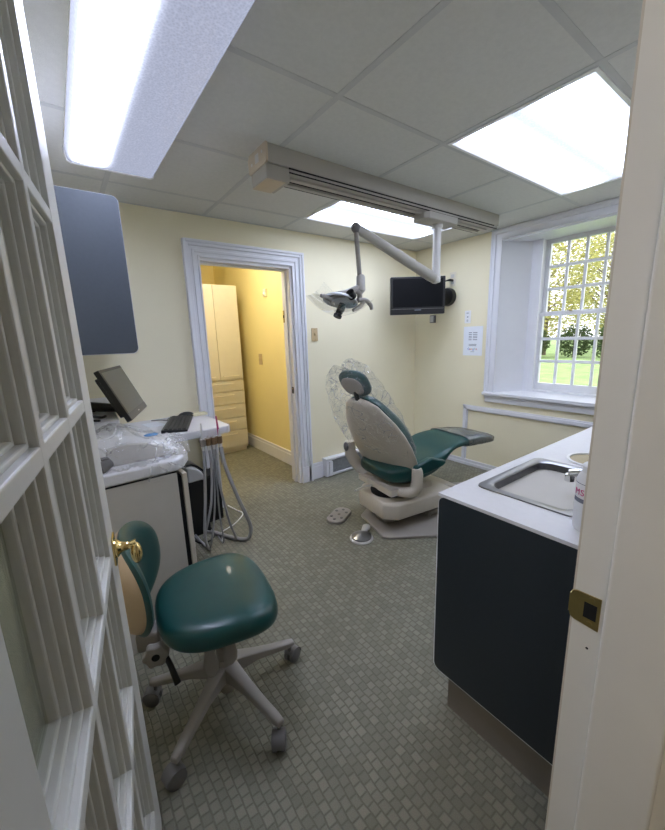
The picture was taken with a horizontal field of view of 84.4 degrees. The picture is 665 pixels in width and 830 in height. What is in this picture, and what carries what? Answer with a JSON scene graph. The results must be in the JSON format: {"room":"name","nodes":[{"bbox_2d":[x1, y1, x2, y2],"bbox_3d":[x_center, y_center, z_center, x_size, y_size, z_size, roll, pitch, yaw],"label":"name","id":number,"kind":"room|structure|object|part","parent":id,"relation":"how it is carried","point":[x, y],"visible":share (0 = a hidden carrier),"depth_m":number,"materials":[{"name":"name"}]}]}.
{"room":"dental clinic","nodes":[
{"label":"dental clinic","id":0,"kind":"room"},
{"bbox_2d":[200,265,213,283],"bbox_3d":[-2.188,-0.783,4.654,1.730,2.350,0.100,-10,15,-35],"label":"wall","id":1,"kind":"structure","parent":0,"point":[207,276],"depth_m":4.81,"materials":[{"name":"yellow paint"}]},
{"bbox_2d":[83,202,415,468],"bbox_3d":[-0.359,-0.510,3.199,3.830,2.300,0.130,-10,15,-35],"label":"wall","id":2,"kind":"structure","parent":0,"point":[375,343],"depth_m":3.06,"materials":[{"name":"beige paint"}]},
{"bbox_2d":[181,237,313,507],"bbox_3d":[-0.642,-0.299,3.001,0.967,1.994,0.174,-10,15,-35],"label":"door frame","id":3,"kind":"structure","parent":2,"relation":"attached to","point":[193,250],"depth_m":2.95,"materials":[{"name":"white wood"}]},
{"bbox_2d":[311,328,317,340],"bbox_3d":[-0.155,-0.708,3.226,0.064,0.112,0.014,-10,15,-35],"label":"light switch","id":4,"kind":"object","parent":2,"relation":"attached to","point":[314,331],"visible":1,"depth_m":3.23,"materials":[{"name":"beige plastic"}]},
{"bbox_2d":[313,461,322,479],"bbox_3d":[-0.143,0.525,3.462,0.125,0.155,0.018,-10,15,-35],"label":"baseboard","id":5,"kind":"structure","parent":2,"relation":"attached to","point":[317,467],"depth_m":3.46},
{"bbox_2d":[322,449,361,476],"bbox_3d":[0.326,0.424,3.765,1.002,0.178,0.076,-10,15,-35],"label":"baseboard heater","id":6,"kind":"object","parent":2,"relation":"attached to","point":[337,463],"visible":0.35,"depth_m":3.53,"materials":[{"name":"white metal"}]},
{"bbox_2d":[213,266,290,450],"bbox_3d":[-0.858,-0.738,4.235,0.100,2.350,2.165,-10,15,-35],"label":"wall","id":7,"kind":"structure","parent":0,"point":[261,325],"depth_m":4.05,"materials":[{"name":"yellow paint"}]},
{"bbox_2d":[258,354,262,364],"bbox_3d":[-0.808,-0.623,4.094,0.018,0.120,0.075,-10,15,-35],"label":"light switch","id":8,"kind":"object","parent":7,"relation":"attached to","point":[260,355],"visible":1,"depth_m":4.09,"materials":[{"name":"beige plastic"}]},
{"bbox_2d":[262,289,266,296],"bbox_3d":[-0.700,-1.257,3.766,0.036,0.075,0.055,-10,15,-35],"label":"wall sensor","id":9,"kind":"object","parent":7,"relation":"attached to","point":[264,290],"visible":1,"depth_m":3.75,"materials":[{"name":"white plastic"}]},
{"bbox_2d":[248,432,291,465],"bbox_3d":[-0.879,0.345,4.437,0.025,0.150,2.140,-10,15,-35],"label":"baseboard","id":10,"kind":"structure","parent":7,"relation":"attached to","point":[270,448],"depth_m":4.19,"materials":[{"name":"white wood"}]},
{"bbox_2d":[22,0,642,251],"bbox_3d":[0.373,-1.363,1.816,3.650,0.186,2.675,-10,15,-35],"label":"ceiling","id":11,"kind":"structure","parent":0,"point":[379,88],"depth_m":1.32,"materials":[{"name":"tile"}]},
{"bbox_2d":[62,0,254,179],"bbox_3d":[-0.621,-1.047,1.149,0.354,0.099,1.234,-10,15,-35],"label":"ceiling light","id":12,"kind":"object","parent":11,"relation":"attached to","point":[136,70],"visible":1,"depth_m":1.05,"materials":[{"name":"white plastic"}]},
{"bbox_2d":[248,141,498,233],"bbox_3d":[0.422,-1.290,2.251,1.930,0.144,0.185,-10,15,-35],"label":"track","id":13,"kind":"object","parent":11,"relation":"attached to","point":[272,167],"visible":1,"depth_m":1.94,"materials":[{"name":"metal"}]},
{"bbox_2d":[255,153,258,163],"bbox_3d":[-0.349,-1.178,1.683,0.002,0.036,0.035,-10,15,-35],"label":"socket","id":14,"kind":"object","parent":13,"relation":"attached to","point":[256,154],"depth_m":1.68,"materials":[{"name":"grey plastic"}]},
{"bbox_3d":[-0.345,-1.177,1.690,0.012,0.084,0.185,-10,15,-35],"label":"plate","id":15,"kind":"part","parent":13,"relation":"part of","materials":[{"name":"beige plastic"}]},
{"bbox_2d":[303,200,452,239],"bbox_3d":[0.441,-1.514,2.759,1.195,0.096,0.594,-10,15,-35],"label":"ceiling light","id":16,"kind":"object","parent":11,"relation":"attached to","point":[340,213],"visible":0.41,"depth_m":2.75,"materials":[{"name":"white plastic"}]},
{"bbox_2d":[320,211,457,318],"bbox_3d":[0.357,-0.938,2.297,1.132,0.654,0.218,-10,15,-35],"label":"lamp","id":17,"kind":"object","parent":11,"relation":"attached to","point":[342,300],"visible":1,"depth_m":2.25,"materials":[{"name":"plastic"}]},
{"bbox_3d":[-0.035,-0.654,2.048,0.074,0.043,0.027,-10,15,-35],"label":"lamp handle","id":18,"kind":"part","parent":17,"relation":"part of","materials":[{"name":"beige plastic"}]},
{"bbox_3d":[0.108,-0.692,2.104,0.050,0.062,0.059,6,14,34],"label":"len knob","id":19,"kind":"part","parent":17,"relation":"part of","materials":[{"name":"black plastic"}]},
{"bbox_3d":[0.152,-0.950,2.159,0.053,0.278,0.027,-10,15,-35],"label":"drop rod","id":20,"kind":"part","parent":17,"relation":"part of","materials":[{"name":"beige plastic"}]},
{"bbox_3d":[0.157,-0.652,2.194,0.098,0.069,0.027,-10,15,-35],"label":"lamp handle","id":21,"kind":"part","parent":17,"relation":"part of","materials":[{"name":"beige plastic"}]},
{"bbox_3d":[0.200,-0.674,2.222,0.121,0.070,0.027,-10,15,-35],"label":"lamp handle","id":22,"kind":"part","parent":17,"relation":"part of","materials":[{"name":"beige plastic"}]},
{"bbox_3d":[0.423,-1.006,2.320,0.684,0.297,0.068,-9,14,-32],"label":"spring arm","id":23,"kind":"part","parent":17,"relation":"part of","materials":[{"name":"metal"}]},
{"bbox_3d":[0.708,-1.095,2.491,0.072,0.370,0.072,-10,15,-35],"label":"drop post","id":24,"kind":"part","parent":17,"relation":"part of","materials":[{"name":"grey plastic"}]},
{"bbox_2d":[447,66,630,195],"bbox_3d":[1.180,-1.332,1.785,1.195,0.096,0.594,-10,15,-35],"label":"ceiling light","id":25,"kind":"object","parent":11,"relation":"attached to","point":[570,138],"visible":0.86,"depth_m":1.66,"materials":[{"name":"white plastic"}]},
{"bbox_2d":[134,444,547,829],"bbox_3d":[-0.011,0.898,2.191,4.860,0.060,7.000,-10,15,-35],"label":"floor","id":26,"kind":"structure","parent":0,"point":[375,742],"depth_m":1.32,"materials":[{"name":"ceramic mosaic tile"},{"name":"grout"}]},
{"bbox_2d":[103,435,196,654],"bbox_3d":[-0.956,0.581,1.720,0.560,0.815,0.504,-11,15,-38],"label":"cabinet","id":27,"kind":"object","parent":26,"relation":"on","point":[154,491],"visible":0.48,"depth_m":1.56,"materials":[{"name":"grey laminate"}]},
{"bbox_2d":[96,429,177,473],"bbox_3d":[-0.894,0.126,1.610,0.360,0.130,0.364,-11,15,-38],"label":"control console","id":28,"kind":"object","parent":27,"relation":"on","point":[121,447],"visible":0.81,"depth_m":1.53,"materials":[{"name":"white plastic"}]},
{"bbox_2d":[99,424,177,464],"bbox_3d":[-0.891,0.149,1.572,0.491,0.240,0.360,-11,15,-38],"label":"plastic cover","id":29,"kind":"object","parent":28,"relation":"on","point":[172,447],"visible":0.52,"depth_m":1.59,"materials":[{"name":"clear plastic"}]},
{"bbox_3d":[-0.787,0.569,1.853,0.020,0.712,0.476,-11,15,-38],"label":"cart door","id":30,"kind":"part","parent":27,"relation":"part of","materials":[{"name":"beige plastic"}]},
{"bbox_2d":[95,415,229,441],"bbox_3d":[-1.184,0.479,2.311,0.985,0.785,0.567,-10,15,-35],"label":"desk","id":31,"kind":"object","parent":26,"relation":"on","point":[209,428],"visible":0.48,"depth_m":2.27,"materials":[{"name":"white plastic"}]},
{"bbox_2d":[141,422,164,427],"bbox_3d":[-1.157,0.062,2.370,0.140,0.003,0.100,9,16,41],"label":"paper sheet","id":32,"kind":"object","parent":31,"relation":"on","point":[153,424],"visible":0.86,"depth_m":2.36,"materials":[{"name":"white paper"}]},
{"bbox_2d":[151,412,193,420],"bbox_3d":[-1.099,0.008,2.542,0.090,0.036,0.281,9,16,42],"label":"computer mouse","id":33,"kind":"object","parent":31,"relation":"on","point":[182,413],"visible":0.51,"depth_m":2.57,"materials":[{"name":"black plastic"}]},
{"bbox_2d":[161,415,192,433],"bbox_3d":[-0.987,0.051,2.345,0.144,0.025,0.430,-5,12,-16],"label":"keyboard","id":34,"kind":"object","parent":31,"relation":"on","point":[174,424],"visible":1,"depth_m":2.26,"materials":[{"name":"black plastic"}]},
{"bbox_2d":[193,411,207,416],"bbox_3d":[-0.963,-0.008,2.644,0.100,0.016,0.068,-11,15,-38],"label":"pad","id":35,"kind":"object","parent":31,"relation":"on","point":[202,412],"visible":0.79,"depth_m":2.63,"materials":[{"name":"beige paper"}]},
{"bbox_2d":[199,436,222,446],"bbox_3d":[-0.731,0.156,2.199,0.136,0.044,0.046,-10,15,-35],"label":"holder","id":36,"kind":"object","parent":31,"relation":"attached to","point":[217,439],"visible":0.94,"depth_m":2.18,"materials":[{"name":"brown metal"}]},
{"bbox_2d":[194,423,210,550],"bbox_3d":[-0.880,0.437,2.336,0.075,0.837,0.401,-11,15,-38],"label":"air hose","id":37,"kind":"object","parent":36,"relation":"hanging from","point":[201,430],"visible":0.91,"depth_m":2.20,"materials":[{"name":"grey plastic"}]},
{"bbox_3d":[-0.768,0.131,2.158,0.024,0.172,0.024,-10,15,-35],"label":"handle","id":38,"kind":"part","parent":37,"relation":"part of","materials":[{"name":"grey plastic"}]},
{"bbox_2d":[195,435,212,546],"bbox_3d":[-0.843,0.473,2.343,0.095,0.752,0.340,-10,15,-35],"label":"air hose","id":39,"kind":"object","parent":36,"relation":"hanging from","point":[207,437],"visible":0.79,"depth_m":2.22,"materials":[{"name":"grey plastic"}]},
{"bbox_2d":[203,445,215,547],"bbox_3d":[-0.798,0.504,2.326,0.084,0.696,0.229,-10,15,-35],"label":"air hose","id":40,"kind":"object","parent":36,"relation":"hanging from","point":[210,546],"visible":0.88,"depth_m":2.25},
{"bbox_2d":[214,459,224,542],"bbox_3d":[-0.744,0.504,2.350,0.022,0.688,0.157,-8,13,-27],"label":"air hose","id":41,"kind":"object","parent":36,"relation":"hanging from","point":[223,541],"visible":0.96,"depth_m":2.30,"materials":[{"name":"grey rubber"}]},
{"bbox_2d":[207,435,236,540],"bbox_3d":[-0.801,0.463,2.413,0.411,0.755,0.114,9,16,40],"label":"air hose","id":42,"kind":"object","parent":36,"relation":"hanging from","point":[212,436],"visible":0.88,"depth_m":2.25,"materials":[{"name":"grey plastic"}]},
{"bbox_2d":[210,429,252,540],"bbox_3d":[-0.708,0.456,2.349,0.350,0.780,0.117,3,13,23],"label":"air hose","id":43,"kind":"object","parent":36,"relation":"hanging from","point":[221,450],"visible":0.98,"depth_m":2.31,"materials":[{"name":"grey plastic"}]},
{"bbox_2d":[181,460,210,535],"bbox_3d":[-0.951,0.562,2.543,0.135,0.512,0.162,-12,15,-39],"label":"equipment box","id":44,"kind":"object","parent":26,"relation":"on","point":[194,472],"visible":0.61,"depth_m":2.47,"materials":[{"name":"black plastic"}]},
{"bbox_3d":[-0.959,0.382,2.497,0.118,0.110,0.152,-12,15,-39],"label":"lid","id":45,"kind":"part","parent":44,"relation":"part of","materials":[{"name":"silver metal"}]},
{"bbox_3d":[-0.961,0.372,2.507,0.135,0.126,0.150,-12,15,-39],"label":"lid trim","id":46,"kind":"part","parent":44,"relation":"part of","materials":[{"name":"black plastic"}]},
{"bbox_2d":[115,521,300,791],"bbox_3d":[-0.397,0.690,1.298,0.600,0.740,0.573,-6,13,-21],"label":"stool","id":47,"kind":"object","parent":26,"relation":"on","point":[218,602],"visible":0.84,"depth_m":1.19,"materials":[{"name":"teal leather"}]},
{"bbox_3d":[-0.608,0.508,1.161,0.095,0.336,0.370,-6,13,-21],"label":"backrest","id":48,"kind":"part","parent":47,"relation":"part of","materials":[{"name":"teal leather"}]},
{"bbox_2d":[141,686,161,701],"bbox_3d":[-0.665,1.000,1.344,0.061,0.069,0.042,-3,12,-5],"label":"caster","id":49,"kind":"object","parent":47,"relation":"attached to","point":[152,693],"depth_m":1.33,"materials":[{"name":"grey plastic"}]},
{"bbox_3d":[-0.549,0.754,1.137,0.024,0.024,0.001,-6,13,-21],"label":"knob","id":50,"kind":"part","parent":47,"relation":"part of","materials":[{"name":"black plastic"}]},
{"bbox_3d":[-0.554,0.752,1.149,0.079,0.072,0.026,-6,13,-21],"label":"tension knob","id":51,"kind":"part","parent":47,"relation":"part of","materials":[{"name":"beige plastic"}]},
{"bbox_3d":[-0.531,0.809,1.191,0.081,0.129,0.022,5,14,28],"label":"tilt lever","id":52,"kind":"part","parent":47,"relation":"part of","materials":[{"name":"black plastic"}]},
{"bbox_2d":[161,760,185,790],"bbox_3d":[-0.476,1.048,1.090,0.042,0.069,0.061,9,16,41],"label":"caster","id":53,"kind":"object","parent":47,"relation":"attached to","point":[174,773],"depth_m":1.08,"materials":[{"name":"grey plastic"}]},
{"bbox_3d":[-0.406,0.788,1.209,0.050,0.165,0.031,-6,13,-21],"label":"paddle lever","id":54,"kind":"part","parent":47,"relation":"part of","materials":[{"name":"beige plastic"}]},
{"bbox_3d":[-0.405,0.633,1.276,0.393,0.099,0.432,-6,13,-21],"label":"seat","id":55,"kind":"part","parent":47,"relation":"part of","materials":[{"name":"teal leather"}]},
{"bbox_3d":[-0.354,0.777,1.255,0.050,0.165,0.031,-6,13,-21],"label":"paddle lever","id":56,"kind":"part","parent":47,"relation":"part of","materials":[{"name":"beige plastic"}]},
{"bbox_2d":[272,726,284,751],"bbox_3d":[-0.174,1.020,1.178,0.042,0.069,0.061,-3,12,-5],"label":"caster","id":57,"kind":"object","parent":47,"relation":"attached to","point":[278,733],"depth_m":1.17,"materials":[{"name":"grey plastic"}]},
{"bbox_2d":[284,644,300,656],"bbox_3d":[-0.166,0.950,1.509,0.042,0.069,0.061,6,14,33],"label":"caster","id":58,"kind":"object","parent":47,"relation":"attached to","point":[291,650],"depth_m":1.49,"materials":[{"name":"grey plastic"}]},
{"bbox_2d":[206,468,223,521],"bbox_3d":[-0.930,0.598,2.748,0.130,0.355,0.184,-12,15,-39],"label":"computer tower","id":59,"kind":"object","parent":26,"relation":"on","point":[207,470],"visible":0.37,"depth_m":2.69,"materials":[{"name":"black plastic"}]},
{"bbox_2d":[202,284,248,454],"bbox_3d":[-1.595,-0.471,4.174,1.000,1.900,0.576,-10,15,-35],"label":"tall cabinet","id":60,"kind":"object","parent":26,"relation":"on","point":[220,301],"visible":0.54,"depth_m":4.12,"materials":[{"name":"beige wood"}]},
{"bbox_3d":[-1.387,-0.871,3.938,0.269,1.023,0.020,-10,15,-35],"label":"cabinet door","id":61,"kind":"part","parent":60,"relation":"part of","materials":[{"name":"beige wood"}]},
{"bbox_3d":[-1.169,-0.912,4.096,0.268,1.023,0.020,-10,15,-35],"label":"cabinet door","id":62,"kind":"part","parent":60,"relation":"part of","materials":[{"name":"beige wood"}]},
{"bbox_3d":[-1.260,-0.319,4.138,0.541,0.115,0.020,-10,15,-35],"label":"drawer","id":63,"kind":"part","parent":60,"relation":"part of","materials":[{"name":"beige wood"}]},
{"bbox_3d":[-1.255,-0.184,4.166,0.541,0.138,0.020,-10,15,-35],"label":"drawer","id":64,"kind":"part","parent":60,"relation":"part of","materials":[{"name":"beige wood"}]},
{"bbox_3d":[-1.250,-0.032,4.198,0.541,0.148,0.020,-10,15,-35],"label":"drawer","id":65,"kind":"part","parent":60,"relation":"part of","materials":[{"name":"beige wood"}]},
{"bbox_3d":[-1.245,0.119,4.230,0.541,0.138,0.020,-10,15,-35],"label":"drawer","id":66,"kind":"part","parent":60,"relation":"part of","materials":[{"name":"beige wood"}]},
{"bbox_3d":[-1.240,0.291,4.266,0.541,0.188,0.020,-10,15,-35],"label":"drawer","id":67,"kind":"part","parent":60,"relation":"part of","materials":[{"name":"beige wood"}]},
{"bbox_2d":[221,505,242,540],"bbox_3d":[-0.729,0.780,2.687,0.136,0.009,0.572,-4,12,-9],"label":"cable","id":68,"kind":"object","parent":26,"relation":"on","point":[227,505],"visible":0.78,"depth_m":2.71,"materials":[{"name":"white plastic"}]},
{"bbox_2d":[327,507,350,524],"bbox_3d":[0.049,0.743,2.712,0.135,0.026,0.240,4,13,25],"label":"foot control pad","id":69,"kind":"object","parent":26,"relation":"on","point":[339,515],"visible":1,"depth_m":2.69,"materials":[{"name":"beige plastic"}]},
{"bbox_2d":[350,524,372,544],"bbox_3d":[0.207,0.788,2.419,0.198,0.060,0.156,-11,15,-37],"label":"foot pedal","id":70,"kind":"object","parent":26,"relation":"on","point":[361,537],"visible":1,"depth_m":2.38,"materials":[{"name":"grey plastic"}]},
{"bbox_2d":[339,370,493,538],"bbox_3d":[0.684,0.177,2.680,1.388,1.105,0.690,-8,13,-28],"label":"dental chair","id":71,"kind":"object","parent":26,"relation":"on","point":[399,492],"visible":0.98,"depth_m":2.47,"materials":[{"name":"beige plastic"}]},
{"bbox_3d":[0.160,-0.109,2.284,0.091,0.176,0.044,-13,16,-42],"label":"headrest post","id":72,"kind":"part","parent":71,"relation":"part of","materials":[{"name":"black plastic"}]},
{"bbox_3d":[0.229,0.506,2.570,0.173,0.023,0.033,-8,13,-28],"label":"release lever","id":73,"kind":"part","parent":71,"relation":"part of","materials":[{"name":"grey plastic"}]},
{"bbox_3d":[0.307,0.089,2.478,0.391,0.506,0.477,-8,13,-28],"label":"backrest","id":74,"kind":"part","parent":71,"relation":"part of","materials":[{"name":"beige plastic"}]},
{"bbox_3d":[0.777,0.698,2.832,1.214,0.018,0.690,-8,13,-28],"label":"plate","id":75,"kind":"part","parent":71,"relation":"part of","materials":[{"name":"beige plastic"}]},
{"bbox_3d":[0.749,0.273,2.786,1.090,0.234,0.470,-8,13,-28],"label":"seat","id":76,"kind":"part","parent":71,"relation":"part of","materials":[{"name":"green leather"}]},
{"bbox_3d":[0.643,0.330,2.434,0.266,0.100,0.048,-8,13,-28],"label":"armrest","id":77,"kind":"part","parent":71,"relation":"part of","materials":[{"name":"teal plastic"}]},
{"bbox_3d":[0.860,0.571,2.894,0.260,0.195,0.280,-8,13,-28],"label":"lift arm","id":78,"kind":"part","parent":71,"relation":"part of","materials":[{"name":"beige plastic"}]},
{"bbox_2d":[433,469,577,797],"bbox_3d":[1.389,0.510,1.726,2.278,0.804,0.491,-10,15,-35],"label":"base cabinet","id":79,"kind":"object","parent":26,"relation":"on","point":[503,589],"visible":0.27,"depth_m":1.06,"materials":[{"name":"grey laminate"}]},
{"bbox_2d":[438,427,591,548],"bbox_3d":[1.387,0.076,1.618,2.278,0.090,0.478,-10,15,-35],"label":"countertop","id":80,"kind":"structure","parent":79,"relation":"on","point":[557,527],"depth_m":1.08,"materials":[{"name":"white laminate"}]},
{"bbox_2d":[478,458,581,516],"bbox_3d":[0.725,0.284,1.213,0.425,0.138,0.300,-10,15,-35],"label":"sink","id":81,"kind":"object","parent":80,"relation":"in","point":[494,483],"visible":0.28,"depth_m":1.26,"materials":[{"name":"metal"}]},
{"bbox_2d":[494,463,570,488],"bbox_3d":[0.725,0.287,1.213,0.361,0.133,0.236,-10,15,-35],"label":"basin","id":82,"kind":"object","parent":81,"relation":"in","point":[520,472],"depth_m":1.33,"materials":[{"name":"metal"}]},
{"bbox_2d":[564,469,581,481],"bbox_3d":[0.859,0.187,1.145,0.226,0.082,0.106,5,14,31],"label":"faucet","id":83,"kind":"object","parent":80,"relation":"on","point":[570,476],"visible":0.2,"depth_m":1.15,"materials":[{"name":"silver metal"}]},
{"bbox_2d":[567,452,588,465],"bbox_3d":[0.996,0.199,1.390,0.188,0.060,0.188,-10,15,-35],"label":"chute","id":84,"kind":"object","parent":80,"relation":"in","point":[579,458],"visible":0.19,"depth_m":1.43,"materials":[{"name":"white plastic"}]},
{"bbox_2d":[572,461,587,530],"bbox_3d":[0.643,0.202,0.898,0.082,0.169,0.082,-10,15,-35],"label":"plastic bottle","id":85,"kind":"object","parent":80,"relation":"on","point":[581,478],"visible":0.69,"depth_m":0.90,"materials":[{"name":"grey plastic"}]},
{"bbox_2d":[414,227,593,466],"bbox_3d":[1.824,-0.568,3.144,0.380,2.300,2.552,-10,15,-35],"label":"wall","id":86,"kind":"structure","parent":0,"point":[446,379],"depth_m":3.53,"materials":[{"name":"beige paint"}]},
{"bbox_2d":[430,315,435,322],"bbox_3d":[1.032,-0.987,3.773,0.034,0.075,0.055,-10,15,-35],"label":"wall outlet","id":87,"kind":"object","parent":86,"relation":"attached to","point":[432,317],"visible":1,"depth_m":3.76,"materials":[{"name":"grey plastic"}]},
{"bbox_2d":[445,288,455,305],"bbox_3d":[1.118,-1.155,3.585,0.066,0.176,0.176,-10,15,-35],"label":"wall bracket","id":88,"kind":"object","parent":86,"relation":"attached to","point":[450,294],"visible":0.66,"depth_m":3.54,"materials":[{"name":"black plastic"}]},
{"bbox_2d":[390,276,445,314],"bbox_3d":[0.802,-1.129,3.497,0.528,0.335,0.210,-2,12,0],"label":"television","id":89,"kind":"object","parent":88,"relation":"attached to","point":[408,295],"visible":1,"depth_m":3.40,"materials":[{"name":"black plastic"}]},
{"bbox_2d":[446,272,455,286],"bbox_3d":[1.128,-1.301,3.532,0.095,0.127,0.064,-4,12,-10],"label":"wall outlet","id":90,"kind":"object","parent":86,"relation":"attached to","point":[452,279],"visible":0.77,"depth_m":3.50,"materials":[{"name":"grey plastic"}]},
{"bbox_2d":[465,310,470,322],"bbox_3d":[1.281,-0.928,3.469,0.007,0.115,0.062,-10,15,-35],"label":"light switch","id":91,"kind":"object","parent":86,"relation":"attached to","point":[467,313],"visible":1,"depth_m":3.46,"materials":[{"name":"white plastic"}]},
{"bbox_2d":[447,454,496,470],"bbox_3d":[1.563,0.523,3.442,0.021,0.060,2.000,-10,15,-35],"label":"baseboard","id":92,"kind":"structure","parent":86,"relation":"attached to","point":[469,462],"depth_m":3.66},
{"bbox_2d":[463,326,482,355],"bbox_3d":[1.327,-0.700,3.467,0.002,0.270,0.200,-10,15,-35],"label":"paper notice","id":93,"kind":"object","parent":86,"relation":"attached to","point":[473,335],"visible":1,"depth_m":3.46,"materials":[{"name":"grey paper"}]},
{"bbox_2d":[461,404,592,457],"bbox_3d":[1.729,0.266,3.144,0.020,0.555,1.408,-10,15,-35],"label":"trim","id":94,"kind":"structure","parent":86,"relation":"attached to","point":[584,424],"depth_m":3.20,"materials":[{"name":"white wood"}]},
{"bbox_2d":[481,197,619,414],"bbox_3d":[1.855,-0.812,3.022,0.460,1.486,1.010,-10,15,-35],"label":"window","id":95,"kind":"structure","parent":86,"relation":"in","point":[526,267],"depth_m":3.15,"materials":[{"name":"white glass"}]},
{"bbox_3d":[1.838,-0.126,3.143,0.370,0.095,1.000,-10,15,-35],"label":"sill","id":96,"kind":"part","parent":95,"relation":"part of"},
{"bbox_3d":[2.031,-0.814,3.008,0.195,1.355,0.778,-10,15,-35],"label":"frame","id":97,"kind":"part","parent":95,"relation":"part of","materials":[{"name":"white wood"}]},
{"bbox_3d":[2.023,-0.524,3.056,0.032,0.675,0.618,-10,15,-35],"label":"sash","id":98,"kind":"part","parent":95,"relation":"part of","materials":[{"name":"white wood"}]},
{"bbox_3d":[2.033,-1.139,2.949,0.032,0.627,0.610,-10,15,-35],"label":"sash","id":99,"kind":"part","parent":95,"relation":"part of","materials":[{"name":"white wood"}]},
{"bbox_2d":[545,0,645,829],"bbox_3d":[0.831,-0.040,0.791,4.860,2.300,0.124,-10,15,-35],"label":"wall","id":100,"kind":"structure","parent":0,"point":[644,1],"depth_m":0.52,"materials":[{"name":"paint"}]},
{"bbox_2d":[0,0,161,829],"bbox_3d":[-0.330,0.216,0.495,0.102,1.973,0.734,-8,13,-27],"label":"door","id":101,"kind":"structure","parent":100,"relation":"in","point":[75,751],"depth_m":0.45,"materials":[{"name":"paint"}]},
{"bbox_3d":[-0.286,0.221,0.314,0.002,0.282,0.157,-8,13,-27],"label":"glass pane","id":102,"kind":"part","parent":101,"relation":"part of","materials":[{"name":"clear glass"}]},
{"bbox_3d":[-0.465,0.294,0.821,0.044,0.066,0.046,-8,13,-27],"label":"knob","id":103,"kind":"part","parent":101,"relation":"part of","materials":[{"name":"gold metal"}]},
{"bbox_2d":[547,0,664,829],"bbox_3d":[0.172,0.192,0.323,0.881,2.080,0.168,-10,15,-35],"label":"door frame","id":104,"kind":"structure","parent":100,"relation":"attached to","point":[609,772],"depth_m":0.52,"materials":[{"name":"paint"}]},
{"bbox_3d":[0.410,0.308,0.591,0.022,0.058,0.044,-10,15,-35],"label":"strike plate","id":105,"kind":"part","parent":104,"relation":"part of","materials":[{"name":"gold metal"}]},
{"bbox_3d":[-1.013,-0.027,1.012,0.100,2.300,2.675,-10,15,-35],"label":"wall","id":106,"kind":"structure","parent":0,"visible":0},
{"bbox_2d":[54,185,138,355],"bbox_3d":[-1.254,-0.551,1.662,0.424,0.539,1.160,-10,15,-35],"label":"upper cabinet","id":107,"kind":"object","parent":106,"relation":"attached to","point":[90,222],"visible":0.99,"depth_m":1.27,"materials":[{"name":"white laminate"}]},
{"bbox_2d":[90,397,119,428],"bbox_3d":[-1.325,0.055,1.885,0.390,0.154,0.900,-10,15,-35],"label":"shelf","id":108,"kind":"object","parent":106,"relation":"attached to","point":[112,420],"visible":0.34,"depth_m":1.65,"materials":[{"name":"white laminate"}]},
{"bbox_2d":[93,415,106,421],"bbox_3d":[-1.044,0.019,1.572,0.092,0.032,0.198,4,13,26],"label":"power cable","id":109,"kind":"object","parent":108,"relation":"on","point":[94,416],"visible":0.4,"depth_m":1.61,"materials":[{"name":"black plastic"}]},
{"bbox_2d":[90,365,146,421],"bbox_3d":[-1.132,-0.106,1.788,0.324,0.241,0.395,-5,12,-17],"label":"computer monitor","id":110,"kind":"object","parent":108,"relation":"on","point":[124,399],"visible":0.77,"depth_m":1.75,"materials":[{"name":"black plastic"}]},
{"label":"outside","id":111,"kind":"structure","parent":0,"visible":0},
{"bbox_2d":[539,340,600,385],"bbox_3d":[34.526,-5.975,31.450,86.430,0.450,130.000,-10,15,-35],"label":"ground","id":112,"kind":"structure","parent":111,"point":[582,371],"depth_m":18.01,"materials":[{"name":"green plant"}]},
{"bbox_2d":[542,331,550,353],"bbox_3d":[14.015,-5.061,25.823,2.516,2.423,2.565,-10,15,-35],"label":"tree","id":113,"kind":"object","parent":112,"relation":"on","point":[544,332],"visible":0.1,"depth_m":25.08,"materials":[{"name":"green plant"}]},
{"bbox_2d":[541,237,601,354],"bbox_3d":[16.031,-9.126,27.351,6.308,9.615,6.234,-10,15,-35],"label":"tree","id":114,"kind":"object","parent":112,"relation":"on","point":[576,295],"visible":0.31,"depth_m":25.86,"materials":[{"name":"green plant"}]},
{"bbox_2d":[559,325,593,357],"bbox_3d":[16.255,-4.848,24.500,2.236,2.411,2.279,-10,15,-35],"label":"tree","id":115,"kind":"object","parent":112,"relation":"on","point":[582,332],"visible":0.67,"depth_m":24.24,"materials":[{"name":"green plant"}]},
{"bbox_2d":[565,233,614,334],"bbox_3d":[22.652,-10.394,29.874,6.995,10.640,6.625,-10,15,-35],"label":"tree","id":116,"kind":"object","parent":112,"relation":"on","point":[600,244],"visible":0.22,"depth_m":29.60,"materials":[{"name":"green plant"}]},
{"bbox_2d":[567,232,613,332],"bbox_3d":[26.903,-12.873,35.218,8.565,13.018,8.275,-10,15,-35],"label":"tree","id":117,"kind":"object","parent":112,"relation":"on","point":[611,232],"visible":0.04,"depth_m":35.85,"materials":[{"name":"green plant"}]},
{"bbox_2d":[591,325,603,357],"bbox_3d":[16.895,-4.353,22.084,2.240,2.399,2.232,-10,15,-35],"label":"tree","id":118,"kind":"object","parent":112,"relation":"on","point":[599,346],"visible":0.14,"depth_m":22.28,"materials":[{"name":"green plant"}]}
]}

